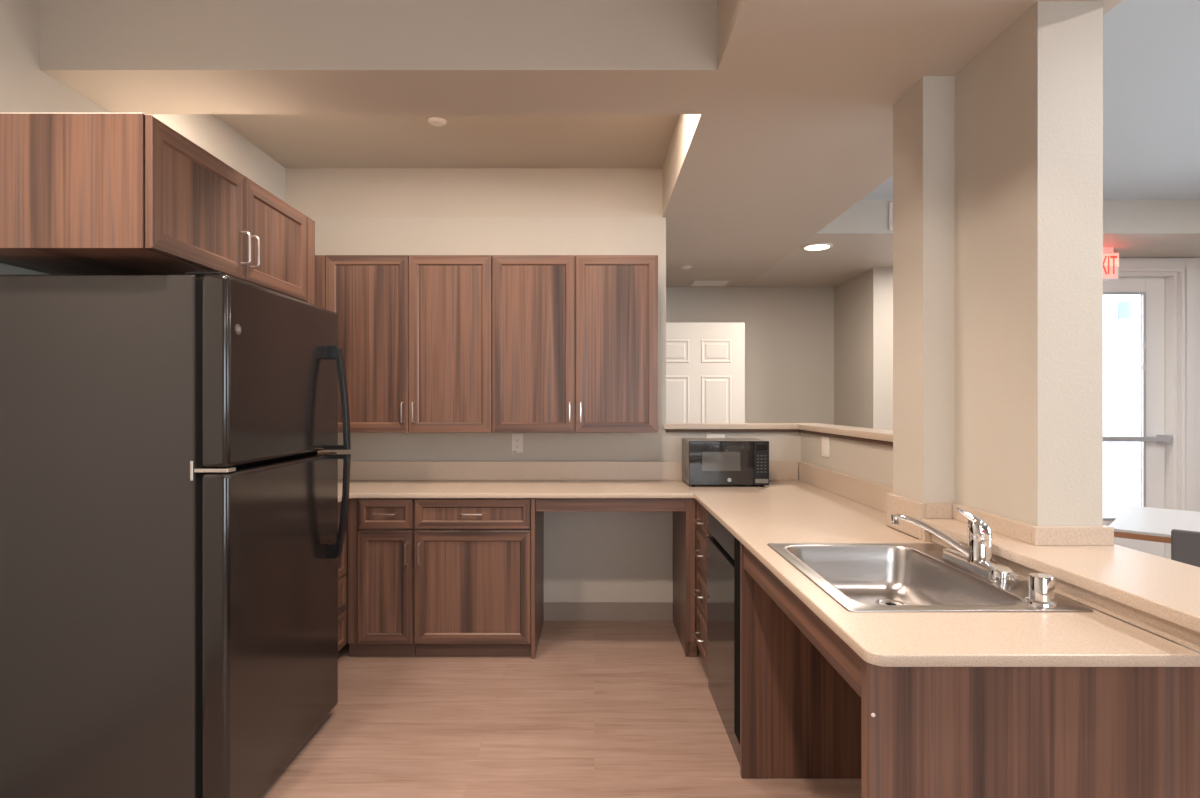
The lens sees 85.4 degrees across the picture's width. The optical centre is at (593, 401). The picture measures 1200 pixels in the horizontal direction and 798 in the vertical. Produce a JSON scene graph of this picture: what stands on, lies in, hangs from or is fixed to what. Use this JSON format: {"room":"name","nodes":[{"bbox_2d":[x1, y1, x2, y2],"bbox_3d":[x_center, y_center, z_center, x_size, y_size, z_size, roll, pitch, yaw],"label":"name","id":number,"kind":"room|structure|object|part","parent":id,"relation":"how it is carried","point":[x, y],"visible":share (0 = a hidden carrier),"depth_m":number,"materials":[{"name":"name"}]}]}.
{"room":"kitchen","nodes":[
{"label":"kitchen","id":0,"kind":"room"},
{"bbox_2d":[0,0,284,274],"bbox_3d":[-1.987,-0.110,1.960,0.120,2.950,9.360,0,0,0],"label":"wall","id":1,"kind":"structure","parent":0,"point":[24,88],"depth_m":2.30,"materials":[{"name":"beige paint"}]},
{"bbox_2d":[0,113,314,304],"bbox_3d":[-1.595,-0.337,2.470,0.659,1.024,1.130,0,0,0],"label":"upper cabinet","id":2,"kind":"object","parent":1,"relation":"attached to","point":[81,193],"visible":0.95,"depth_m":1.92,"materials":[{"name":"walnut laminate"},{"name":"brushed nickel"}]},
{"bbox_3d":[-1.310,-0.648,2.169,0.019,0.391,0.516,0,0,0],"label":"door","id":3,"kind":"part","parent":2,"relation":"part of","materials":[{"name":"brown wood"}]},
{"bbox_3d":[-1.311,-0.648,2.169,0.006,0.283,0.408,0,0,0],"label":"panel","id":4,"kind":"part","parent":2,"relation":"part of","materials":[{"name":"brown wood"}]},
{"bbox_3d":[-1.283,-0.568,2.397,0.034,0.124,0.009,0,0,0],"label":"handle","id":5,"kind":"part","parent":2,"relation":"part of","materials":[{"name":"silver metal"}]},
{"bbox_3d":[-1.283,-0.568,2.461,0.034,0.124,0.009,0,0,0],"label":"handle","id":6,"kind":"part","parent":2,"relation":"part of","materials":[{"name":"silver metal"}]},
{"bbox_3d":[-1.310,-0.648,2.689,0.019,0.391,0.516,0,0,0],"label":"door","id":7,"kind":"part","parent":2,"relation":"part of","materials":[{"name":"brown wood"}]},
{"bbox_3d":[-1.311,-0.648,2.689,0.006,0.283,0.408,0,0,0],"label":"panel","id":8,"kind":"part","parent":2,"relation":"part of","materials":[{"name":"brown wood"}]},
{"bbox_2d":[309,217,800,620],"bbox_3d":[-0.254,0.105,4.120,3.347,2.519,0.120,0,0,0],"label":"wall","id":9,"kind":"structure","parent":0,"point":[590,556],"depth_m":4.06,"materials":[{"name":"beige paint"}]},
{"bbox_2d":[315,255,491,431],"bbox_3d":[-1.194,-0.334,3.877,1.212,1.018,0.362,0,0,0],"label":"upper cabinet","id":10,"kind":"object","parent":9,"relation":"attached to","point":[415,331],"visible":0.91,"depth_m":3.74,"materials":[{"name":"brown wood"}]},
{"bbox_3d":[-1.304,-0.334,3.741,0.366,0.910,0.006,0,0,0],"label":"panel","id":11,"kind":"part","parent":10,"relation":"part of","materials":[{"name":"brown wood"}]},
{"bbox_3d":[-1.304,-0.334,3.740,0.474,1.018,0.019,0,0,0],"label":"door","id":12,"kind":"part","parent":10,"relation":"part of","materials":[{"name":"brown wood"}]},
{"bbox_3d":[-1.097,0.060,3.713,0.009,0.124,0.034,0,0,0],"label":"handle","id":13,"kind":"part","parent":10,"relation":"part of","materials":[{"name":"silver metal"}]},
{"bbox_3d":[-0.827,-0.334,3.741,0.366,0.910,0.006,0,0,0],"label":"panel","id":14,"kind":"part","parent":10,"relation":"part of","materials":[{"name":"brown wood"}]},
{"bbox_3d":[-0.827,-0.334,3.740,0.474,1.018,0.019,0,0,0],"label":"door","id":15,"kind":"part","parent":10,"relation":"part of","materials":[{"name":"brown wood"}]},
{"bbox_2d":[512,434,522,452],"bbox_3d":[-0.478,0.257,4.056,0.070,0.117,0.008,0,0,0],"label":"wall outlet","id":16,"kind":"object","parent":9,"relation":"attached to","point":[517,439],"visible":1,"depth_m":4.05,"materials":[{"name":"beige plastic"}]},
{"bbox_2d":[515,438,519,448],"bbox_3d":[-0.478,0.257,4.053,0.034,0.068,0.003,0,0,0],"label":"receptacle","id":17,"kind":"object","parent":16,"relation":"attached to","point":[517,440],"depth_m":4.05,"materials":[{"name":"grey plastic"}]},
{"bbox_2d":[338,461,797,479],"bbox_3d":[-0.327,0.426,4.049,3.195,0.116,0.018,0,0,0],"label":"backsplash","id":18,"kind":"structure","parent":9,"relation":"attached to","point":[359,470],"depth_m":4.04,"materials":[{"name":"beige laminate"}]},
{"bbox_2d":[492,255,657,431],"bbox_3d":[-0.108,-0.334,3.877,0.955,1.018,0.362,0,0,0],"label":"upper cabinet","id":19,"kind":"object","parent":9,"relation":"attached to","point":[575,337],"visible":1,"depth_m":3.74,"materials":[{"name":"brown wood"}]},
{"bbox_3d":[-0.347,-0.334,3.740,0.474,1.018,0.019,0,0,0],"label":"door","id":20,"kind":"part","parent":19,"relation":"part of","materials":[{"name":"brown wood"}]},
{"bbox_3d":[-0.347,-0.334,3.741,0.366,0.910,0.006,0,0,0],"label":"panel","id":21,"kind":"part","parent":19,"relation":"part of","materials":[{"name":"brown wood"}]},
{"bbox_3d":[0.130,-0.334,3.740,0.474,1.018,0.019,0,0,0],"label":"door","id":22,"kind":"part","parent":19,"relation":"part of","materials":[{"name":"brown wood"}]},
{"bbox_3d":[0.130,-0.334,3.741,0.366,0.910,0.006,0,0,0],"label":"panel","id":23,"kind":"part","parent":19,"relation":"part of","materials":[{"name":"brown wood"}]},
{"bbox_2d":[544,602,672,620],"bbox_3d":[0.090,1.308,4.056,0.805,0.115,0.008,0,0,0],"label":"baseboard","id":24,"kind":"structure","parent":9,"relation":"attached to","point":[553,611],"depth_m":4.05,"materials":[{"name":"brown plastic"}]},
{"bbox_2d":[706,434,724,437],"bbox_3d":[0.760,0.235,4.056,0.116,0.074,0.008,0,0,0],"label":"outlet","id":25,"kind":"object","parent":9,"relation":"attached to","point":[707,435],"visible":0.47,"depth_m":4.05,"materials":[{"name":"beige plastic"}]},
{"bbox_2d":[258,621,860,797],"bbox_3d":[1.887,1.405,1.960,7.867,0.080,9.360,0,0,0],"label":"floor","id":26,"kind":"structure","parent":0,"point":[601,709],"depth_m":2.69,"materials":[{"name":"wood"}]},
{"bbox_2d":[0,272,350,797],"bbox_3d":[-1.463,0.482,2.416,0.869,1.763,0.868,0,0,0],"label":"refrigerator","id":27,"kind":"object","parent":26,"relation":"on","point":[171,540],"visible":1,"depth_m":1.99,"materials":[{"name":"black metal"}]},
{"bbox_3d":[-1.161,0.771,2.417,0.085,1.107,0.867,0,0,0],"label":"fridge door","id":28,"kind":"part","parent":27,"relation":"part of","materials":[{"name":"black metal"}]},
{"bbox_3d":[-1.161,-0.095,2.417,0.085,0.594,0.867,0,0,0],"label":"freezer door","id":29,"kind":"part","parent":27,"relation":"part of","materials":[{"name":"black metal"}]},
{"bbox_3d":[-1.075,0.438,2.732,0.094,0.435,0.035,0,0,0],"label":"handle","id":30,"kind":"part","parent":27,"relation":"part of","materials":[{"name":"black plastic"}]},
{"bbox_3d":[-1.075,-0.018,2.732,0.094,0.435,0.035,0,0,0],"label":"handle","id":31,"kind":"part","parent":27,"relation":"part of","materials":[{"name":"black plastic"}]},
{"bbox_2d":[338,502,347,650],"bbox_3d":[-1.619,0.938,3.478,0.609,0.852,1.156,0,0,0],"label":"base cabinet","id":32,"kind":"object","parent":26,"relation":"on","point":[343,559],"visible":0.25,"depth_m":3.42,"materials":[{"name":"brown wood"}]},
{"bbox_3d":[-1.326,1.196,3.183,0.006,0.099,0.473,0,0,0],"label":"panel","id":33,"kind":"part","parent":32,"relation":"part of","materials":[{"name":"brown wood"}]},
{"bbox_3d":[-1.326,1.008,3.183,0.006,0.102,0.473,0,0,0],"label":"panel","id":34,"kind":"part","parent":32,"relation":"part of","materials":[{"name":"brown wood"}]},
{"bbox_3d":[-1.326,0.795,3.183,0.006,0.147,0.473,0,0,0],"label":"panel","id":35,"kind":"part","parent":32,"relation":"part of","materials":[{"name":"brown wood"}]},
{"bbox_3d":[-1.325,1.196,3.183,0.019,0.181,0.555,0,0,0],"label":"drawer","id":36,"kind":"part","parent":32,"relation":"part of","materials":[{"name":"brown wood"}]},
{"bbox_3d":[-1.325,1.008,3.183,0.019,0.184,0.555,0,0,0],"label":"drawer","id":37,"kind":"part","parent":32,"relation":"part of","materials":[{"name":"brown wood"}]},
{"bbox_3d":[-1.325,0.795,3.183,0.019,0.229,0.555,0,0,0],"label":"drawer","id":38,"kind":"part","parent":32,"relation":"part of","materials":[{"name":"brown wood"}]},
{"bbox_3d":[-1.325,0.597,3.183,0.019,0.157,0.555,0,0,0],"label":"drawer","id":39,"kind":"part","parent":32,"relation":"part of","materials":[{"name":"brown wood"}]},
{"bbox_2d":[338,461,1199,666],"bbox_3d":[-0.316,0.439,2.653,3.216,0.142,2.810,0,0,0],"label":"countertop","id":40,"kind":"structure","parent":32,"relation":"on","point":[824,505],"depth_m":2.55,"materials":[{"name":"beige laminate"}]},
{"bbox_2d":[536,498,685,510],"bbox_3d":[0.089,0.547,3.472,0.800,0.071,0.020,0,0,0],"label":"rail","id":41,"kind":"object","parent":40,"relation":"attached to","point":[542,504],"visible":0.8,"depth_m":3.46,"materials":[{"name":"brown wood"}]},
{"bbox_2d":[682,438,768,485],"bbox_3d":[0.769,0.354,3.851,0.458,0.262,0.308,0,0,0],"label":"microwave","id":42,"kind":"object","parent":40,"relation":"on","point":[705,461],"visible":1,"depth_m":3.70,"materials":[{"name":"grey metal"}]},
{"bbox_3d":[0.725,0.348,3.711,0.368,0.251,0.021,0,0,0],"label":"door","id":43,"kind":"part","parent":42,"relation":"part of","materials":[{"name":"black glass"}]},
{"bbox_3d":[0.955,0.348,3.711,0.087,0.251,0.021,0,0,0],"label":"control panel","id":44,"kind":"part","parent":42,"relation":"part of","materials":[{"name":"black plastic"}]},
{"bbox_2d":[767,543,1092,611],"bbox_3d":[0.873,0.525,1.857,0.572,0.222,0.717,0,0,0],"label":"sink","id":45,"kind":"object","parent":40,"relation":"in","point":[860,577],"depth_m":2.02,"materials":[{"name":"silver metal"}]},
{"bbox_2d":[891,506,1023,584],"bbox_3d":[1.020,0.390,1.850,0.224,0.180,0.316,0,0,0],"label":"faucet","id":46,"kind":"object","parent":45,"relation":"on","point":[976,558],"visible":1,"depth_m":1.83,"materials":[{"name":"silver metal"}]},
{"bbox_3d":[1.004,0.393,1.920,0.205,0.104,0.022,0,0,40],"label":"spout","id":47,"kind":"part","parent":46,"relation":"part of","materials":[{"name":"silver metal"}]},
{"bbox_3d":[1.084,0.342,1.851,0.088,0.083,0.063,0,0,0],"label":"lever","id":48,"kind":"part","parent":46,"relation":"part of","materials":[{"name":"silver metal"}]},
{"bbox_3d":[1.097,0.464,1.864,0.065,0.034,0.288,0,0,0],"label":"plate","id":49,"kind":"part","parent":46,"relation":"part of","materials":[{"name":"silver metal"}]},
{"bbox_3d":[1.070,0.448,1.555,0.068,0.067,0.068,0,0,0],"label":"air gap cap","id":50,"kind":"part","parent":45,"relation":"part of","materials":[{"name":"silver metal"}]},
{"bbox_2d":[887,493,1199,651],"bbox_3d":[1.326,0.421,1.875,0.358,0.128,1.350,0,0,0],"label":"bar ledge","id":51,"kind":"object","parent":40,"relation":"on","point":[1158,595],"visible":0.88,"depth_m":1.66,"materials":[{"name":"beige laminate"}]},
{"bbox_2d":[893,1,1102,547],"bbox_3d":[1.315,0.105,2.201,0.300,2.519,0.661,0,0,0],"label":"wall pier","id":52,"kind":"object","parent":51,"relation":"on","point":[998,161],"visible":0.77,"depth_m":2.03,"materials":[{"name":"beige paint"}]},
{"bbox_2d":[348,498,415,655],"bbox_3d":[-1.136,0.938,3.736,0.352,0.852,0.640,0,0,0],"label":"base cabinet","id":53,"kind":"object","parent":26,"relation":"on","point":[380,530],"visible":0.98,"depth_m":3.46,"materials":[{"name":"brown wood"}]},
{"bbox_3d":[-1.111,0.593,3.434,0.124,0.009,0.034,0,0,0],"label":"handle","id":54,"kind":"part","parent":53,"relation":"part of","materials":[{"name":"silver metal"}]},
{"bbox_3d":[-1.111,0.597,3.461,0.295,0.157,0.019,0,0,0],"label":"drawer","id":55,"kind":"part","parent":53,"relation":"part of","materials":[{"name":"brown wood"}]},
{"bbox_3d":[-1.111,0.597,3.462,0.213,0.075,0.006,0,0,0],"label":"panel","id":56,"kind":"part","parent":53,"relation":"part of","materials":[{"name":"brown wood"}]},
{"bbox_3d":[-1.111,0.986,3.461,0.295,0.603,0.019,0,0,0],"label":"door","id":57,"kind":"part","parent":53,"relation":"part of","materials":[{"name":"brown wood"}]},
{"bbox_3d":[-1.111,0.986,3.462,0.187,0.495,0.006,0,0,0],"label":"panel","id":58,"kind":"part","parent":53,"relation":"part of","materials":[{"name":"brown wood"}]},
{"bbox_3d":[-0.993,0.805,3.434,0.009,0.124,0.034,0,0,0],"label":"handle","id":59,"kind":"part","parent":53,"relation":"part of","materials":[{"name":"silver metal"}]},
{"bbox_2d":[414,498,543,658],"bbox_3d":[-0.635,0.938,3.736,0.643,0.852,0.640,0,0,0],"label":"base cabinet","id":60,"kind":"object","parent":26,"relation":"on","point":[479,562],"visible":0.94,"depth_m":3.46,"materials":[{"name":"brown wood"}]},
{"bbox_3d":[-0.924,0.805,3.434,0.009,0.124,0.034,0,0,0],"label":"handle","id":61,"kind":"part","parent":60,"relation":"part of","materials":[{"name":"silver metal"}]},
{"bbox_3d":[-0.645,0.593,3.434,0.124,0.009,0.034,0,0,0],"label":"handle","id":62,"kind":"part","parent":60,"relation":"part of","materials":[{"name":"silver metal"}]},
{"bbox_3d":[-0.645,0.597,3.461,0.617,0.157,0.019,0,0,0],"label":"drawer","id":63,"kind":"part","parent":60,"relation":"part of","materials":[{"name":"brown wood"}]},
{"bbox_3d":[-0.645,0.597,3.462,0.535,0.075,0.006,0,0,0],"label":"panel","id":64,"kind":"part","parent":60,"relation":"part of","materials":[{"name":"brown wood"}]},
{"bbox_3d":[-0.645,0.986,3.461,0.617,0.603,0.019,0,0,0],"label":"door","id":65,"kind":"part","parent":60,"relation":"part of","materials":[{"name":"brown wood"}]},
{"bbox_3d":[-0.645,0.986,3.462,0.509,0.495,0.006,0,0,0],"label":"panel","id":66,"kind":"part","parent":60,"relation":"part of","materials":[{"name":"brown wood"}]},
{"bbox_3d":[-0.324,0.938,3.753,0.019,0.852,0.606,0,0,0],"label":"panel","id":67,"kind":"part","parent":60,"relation":"part of","materials":[{"name":"brown wood"}]},
{"bbox_2d":[673,498,712,668],"bbox_3d":[0.795,0.938,3.582,0.609,0.852,0.939,0,0,0],"label":"base cabinet","id":68,"kind":"object","parent":26,"relation":"on","point":[684,552],"visible":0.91,"depth_m":3.46,"materials":[{"name":"brown wood"}]},
{"bbox_3d":[0.520,0.938,3.756,0.059,0.852,0.589,0,0,0],"label":"corner panel","id":69,"kind":"part","parent":68,"relation":"part of","materials":[{"name":"brown wood"}]},
{"bbox_3d":[0.525,1.187,3.283,0.034,0.009,0.124,0,0,0],"label":"handle","id":70,"kind":"part","parent":68,"relation":"part of","materials":[{"name":"silver metal"}]},
{"bbox_3d":[0.525,0.970,3.283,0.034,0.009,0.124,0,0,0],"label":"handle","id":71,"kind":"part","parent":68,"relation":"part of","materials":[{"name":"silver metal"}]},
{"bbox_3d":[0.525,0.765,3.283,0.034,0.009,0.124,0,0,0],"label":"handle","id":72,"kind":"part","parent":68,"relation":"part of","materials":[{"name":"silver metal"}]},
{"bbox_3d":[0.551,0.983,3.283,0.019,0.188,0.338,0,0,0],"label":"drawer","id":73,"kind":"part","parent":68,"relation":"part of","materials":[{"name":"brown wood"}]},
{"bbox_3d":[0.551,0.782,3.283,0.019,0.202,0.338,0,0,0],"label":"drawer","id":74,"kind":"part","parent":68,"relation":"part of","materials":[{"name":"brown wood"}]},
{"bbox_3d":[0.551,1.181,3.283,0.019,0.197,0.338,0,0,0],"label":"drawer","id":75,"kind":"part","parent":68,"relation":"part of","materials":[{"name":"brown wood"}]},
{"bbox_3d":[0.553,1.181,3.283,0.006,0.115,0.256,0,0,0],"label":"panel","id":76,"kind":"part","parent":68,"relation":"part of","materials":[{"name":"brown wood"}]},
{"bbox_3d":[0.553,0.983,3.283,0.006,0.106,0.256,0,0,0],"label":"panel","id":77,"kind":"part","parent":68,"relation":"part of","materials":[{"name":"brown wood"}]},
{"bbox_3d":[0.553,0.782,3.283,0.006,0.120,0.256,0,0,0],"label":"panel","id":78,"kind":"part","parent":68,"relation":"part of","materials":[{"name":"brown wood"}]},
{"bbox_3d":[0.553,0.597,3.283,0.006,0.075,0.256,0,0,0],"label":"panel","id":79,"kind":"part","parent":68,"relation":"part of","materials":[{"name":"brown wood"}]},
{"bbox_3d":[0.551,0.597,3.283,0.019,0.157,0.338,0,0,0],"label":"drawer","id":80,"kind":"part","parent":68,"relation":"part of","materials":[{"name":"brown wood"}]},
{"bbox_2d":[666,323,744,422],"bbox_3d":[0.865,0.338,5.542,0.850,2.035,0.107,0,0,0],"label":"door","id":81,"kind":"structure","parent":26,"relation":"on","point":[705,362],"depth_m":5.56,"materials":[{"name":"beige paint"}]},
{"bbox_3d":[0.685,-0.435,5.557,0.260,0.200,0.005,0,0,0],"label":"raised panel","id":82,"kind":"part","parent":81,"relation":"part of","materials":[{"name":"beige paint"}]},
{"bbox_3d":[0.685,0.055,5.557,0.260,0.560,0.005,0,0,0],"label":"raised panel","id":83,"kind":"part","parent":81,"relation":"part of","materials":[{"name":"beige paint"}]},
{"bbox_3d":[1.045,-0.435,5.557,0.260,0.200,0.005,0,0,0],"label":"raised panel","id":84,"kind":"part","parent":81,"relation":"part of","materials":[{"name":"beige paint"}]},
{"bbox_3d":[1.045,0.055,5.557,0.260,0.560,0.005,0,0,0],"label":"raised panel","id":85,"kind":"part","parent":81,"relation":"part of","materials":[{"name":"beige paint"}]},
{"bbox_2d":[707,511,739,764],"bbox_3d":[0.829,0.939,2.744,0.583,0.851,0.723,0,0,0],"label":"dishwasher","id":86,"kind":"object","parent":26,"relation":"on","point":[723,549],"visible":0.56,"depth_m":2.70,"materials":[{"name":"black plastic"}]},
{"bbox_3d":[0.571,0.957,2.801,0.060,0.627,0.609,0,0,0],"label":"door","id":87,"kind":"part","parent":86,"relation":"part of","materials":[{"name":"black metal"}]},
{"bbox_3d":[0.571,0.564,2.801,0.060,0.098,0.609,0,0,0],"label":"control panel","id":88,"kind":"part","parent":86,"relation":"part of","materials":[{"name":"black"}]},
{"bbox_3d":[0.554,1.319,2.745,0.014,0.091,0.721,0,0,0],"label":"kick plate","id":89,"kind":"part","parent":86,"relation":"part of","materials":[{"name":"black"}]},
{"bbox_2d":[740,542,1199,797],"bbox_3d":[1.028,0.938,1.833,0.985,0.852,1.094,0,0,0],"label":"sink base","id":90,"kind":"object","parent":26,"relation":"on","point":[811,706],"visible":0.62,"depth_m":1.29,"materials":[{"name":"brown wood"}]},
{"bbox_3d":[0.838,0.938,2.368,0.605,0.852,0.025,0,0,0],"label":"panel","id":91,"kind":"part","parent":90,"relation":"part of","materials":[{"name":"brown wood"}]},
{"bbox_3d":[1.030,0.938,1.302,0.979,0.852,0.028,0,0,0],"label":"panel","id":92,"kind":"part","parent":90,"relation":"part of","materials":[{"name":"brown wood"}]},
{"bbox_2d":[1109,506,1199,542],"bbox_3d":[3.170,0.989,3.170,0.962,0.751,0.962,0,0,45],"label":"dining table","id":93,"kind":"object","parent":26,"relation":"on","point":[1136,522],"visible":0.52,"depth_m":3.28,"materials":[{"name":"grey laminate"}]},
{"bbox_2d":[1171,529,1199,566],"bbox_3d":[2.723,0.949,2.723,0.430,0.832,0.491,0,0,45],"label":"dining chair","id":94,"kind":"object","parent":26,"relation":"on","point":[1185,545],"visible":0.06,"depth_m":2.67,"materials":[{"name":"grey fabric"}]},
{"bbox_2d":[40,0,1199,286],"bbox_3d":[1.887,-1.369,1.960,7.627,0.431,9.120,0,0,0],"label":"ceiling","id":95,"kind":"structure","parent":0,"point":[748,126],"depth_m":2.50,"materials":[{"name":"beige paint"}]},
{"bbox_2d":[428,117,446,126],"bbox_3d":[-0.815,-1.453,3.380,0.097,0.014,0.097,0,0,0],"label":"sprinkler cover","id":96,"kind":"object","parent":95,"relation":"attached to","point":[435,121],"visible":1,"depth_m":3.36,"materials":[{"name":"beige plastic"}]},
{"bbox_2d":[680,266,691,268],"bbox_3d":[0.785,-1.147,5.550,0.097,0.014,0.097,0,0,0],"label":"sprinkler cover","id":97,"kind":"object","parent":95,"relation":"attached to","point":[682,267],"visible":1,"depth_m":5.52,"materials":[{"name":"beige plastic"}]},
{"bbox_2d":[688,280,732,285],"bbox_3d":[1.120,-1.147,6.280,0.380,0.012,0.320,0,0,0],"label":"ceiling vent","id":98,"kind":"object","parent":95,"relation":"in","point":[693,282],"visible":1,"depth_m":6.23,"materials":[{"name":"white metal"}]},
{"bbox_2d":[801,243,832,250],"bbox_3d":[1.655,-1.148,4.820,0.224,0.010,0.224,0,0,0],"label":"recessed light","id":99,"kind":"object","parent":95,"relation":"in","point":[814,246],"visible":1,"depth_m":4.79,"materials":[{"name":"beige plastic"}]},
{"bbox_2d":[889,202,892,229],"bbox_3d":[2.180,-1.270,4.442,0.320,0.190,0.016,0,0,0],"label":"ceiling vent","id":100,"kind":"object","parent":95,"relation":"in","point":[890,203],"visible":0.14,"depth_m":4.44,"materials":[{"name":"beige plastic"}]},
{"bbox_2d":[1103,247,1118,280],"bbox_3d":[3.806,-1.032,4.860,0.212,0.244,0.050,0,0,0],"label":"exit sign","id":101,"kind":"object","parent":95,"relation":"hanging from","point":[1110,259],"visible":0.44,"depth_m":4.84,"materials":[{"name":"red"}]},
{"bbox_2d":[666,287,833,424],"bbox_3d":[0.240,0.105,6.580,4.334,2.519,0.120,0,0,0],"label":"wall","id":102,"kind":"structure","parent":0,"point":[789,331],"depth_m":6.52,"materials":[{"name":"beige paint"}]},
{"bbox_2d":[801,433,892,486],"bbox_3d":[1.357,0.777,3.296,0.127,1.175,1.528,0,0,0],"label":"wall","id":103,"kind":"structure","parent":0,"point":[872,462],"depth_m":3.24,"materials":[{"name":"beige paint"}]},
{"bbox_2d":[664,423,892,445],"bbox_3d":[0.942,0.163,3.373,1.016,0.052,1.674,0,0,0],"label":"trim","id":104,"kind":"structure","parent":103,"relation":"on","point":[869,435],"depth_m":4.01,"materials":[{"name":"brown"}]},
{"bbox_2d":[822,436,829,457],"bbox_3d":[1.288,0.248,3.620,0.009,0.114,0.116,0,0,0],"label":"wall switch","id":105,"kind":"object","parent":103,"relation":"attached to","point":[825,440],"visible":0.94,"depth_m":3.60,"materials":[{"name":"beige plastic"}]},
{"bbox_2d":[799,461,892,512],"bbox_3d":[1.282,0.427,3.297,0.018,0.116,1.484,0,0,0],"label":"backsplash","id":106,"kind":"structure","parent":103,"relation":"attached to","point":[868,493],"depth_m":3.26,"materials":[{"name":"beige laminate"}]},
{"bbox_2d":[834,268,892,429],"bbox_3d":[2.679,0.105,6.120,0.543,2.519,1.040,0,0,0],"label":"wall","id":107,"kind":"structure","parent":0,"point":[863,303],"depth_m":5.78,"materials":[{"name":"beige paint"}]},
{"bbox_2d":[861,0,1199,199],"bbox_3d":[3.610,-1.485,1.225,4.180,0.200,6.450,0,0,0],"label":"ceiling","id":108,"kind":"structure","parent":0,"point":[1151,48],"depth_m":3.01,"materials":[{"name":"grey paint"}]},
{"bbox_2d":[1024,580,1199,652],"bbox_3d":[1.327,0.904,1.595,0.275,0.922,0.553,0,0,0],"label":"wall","id":109,"kind":"structure","parent":0,"point":[1024,580],"depth_m":1.44,"materials":[{"name":"beige paint"}]},
{"bbox_2d":[1178,258,1199,511],"bbox_3d":[4.325,0.105,5.300,2.750,2.519,0.200,0,0,0],"label":"wall","id":110,"kind":"structure","parent":0,"point":[1197,260],"depth_m":5.20,"materials":[{"name":"white paint"}]},
{"bbox_2d":[1103,277,1170,557],"bbox_3d":[4.205,0.170,5.285,0.900,2.373,0.120,0,0,0],"label":"door","id":111,"kind":"structure","parent":110,"relation":"in","point":[1153,439],"depth_m":5.30,"materials":[{"name":"white wood"}]},
{"bbox_2d":[1119,272,1177,558],"bbox_3d":[4.205,0.160,5.305,0.970,2.410,0.170,0,0,0],"label":"trim","id":112,"kind":"structure","parent":110,"relation":"attached to","point":[1171,278],"depth_m":5.24,"materials":[{"name":"white wood"}]},
{"bbox_2d":[1119,258,1194,510],"bbox_3d":[4.205,0.108,5.184,1.170,2.513,0.029,0,0,0],"label":"trim","id":113,"kind":"structure","parent":110,"relation":"attached to","point":[1185,267],"depth_m":5.17,"materials":[{"name":"white"}]},
{"label":"outside","id":114,"kind":"structure","parent":0,"visible":0},
{"bbox_2d":[1103,295,1140,517],"bbox_3d":[6.050,-1.335,7.650,6.900,5.600,0.100,0,0,0],"label":"glass pane","id":115,"kind":"structure","parent":114,"point":[1121,346],"depth_m":7.60,"materials":[{"name":"white"}]},
{"bbox_2d":[1118,301,1135,327],"bbox_3d":[6.215,-1.015,7.548,0.184,0.300,0.100,0,0,0],"label":"sign","id":116,"kind":"object","parent":115,"relation":"attached to","point":[1126,310],"visible":1,"depth_m":7.52,"materials":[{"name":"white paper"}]},
{"bbox_3d":[6.215,-1.065,7.548,0.184,0.200,0.100,0,0,0],"label":"lamp shade","id":117,"kind":"part","parent":116,"relation":"part of","materials":[{"name":"metal"}]},
{"bbox_3d":[6.215,-0.914,7.554,0.160,0.099,0.088,0,0,0],"label":"lamp glass","id":118,"kind":"part","parent":116,"relation":"part of","materials":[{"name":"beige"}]}
]}

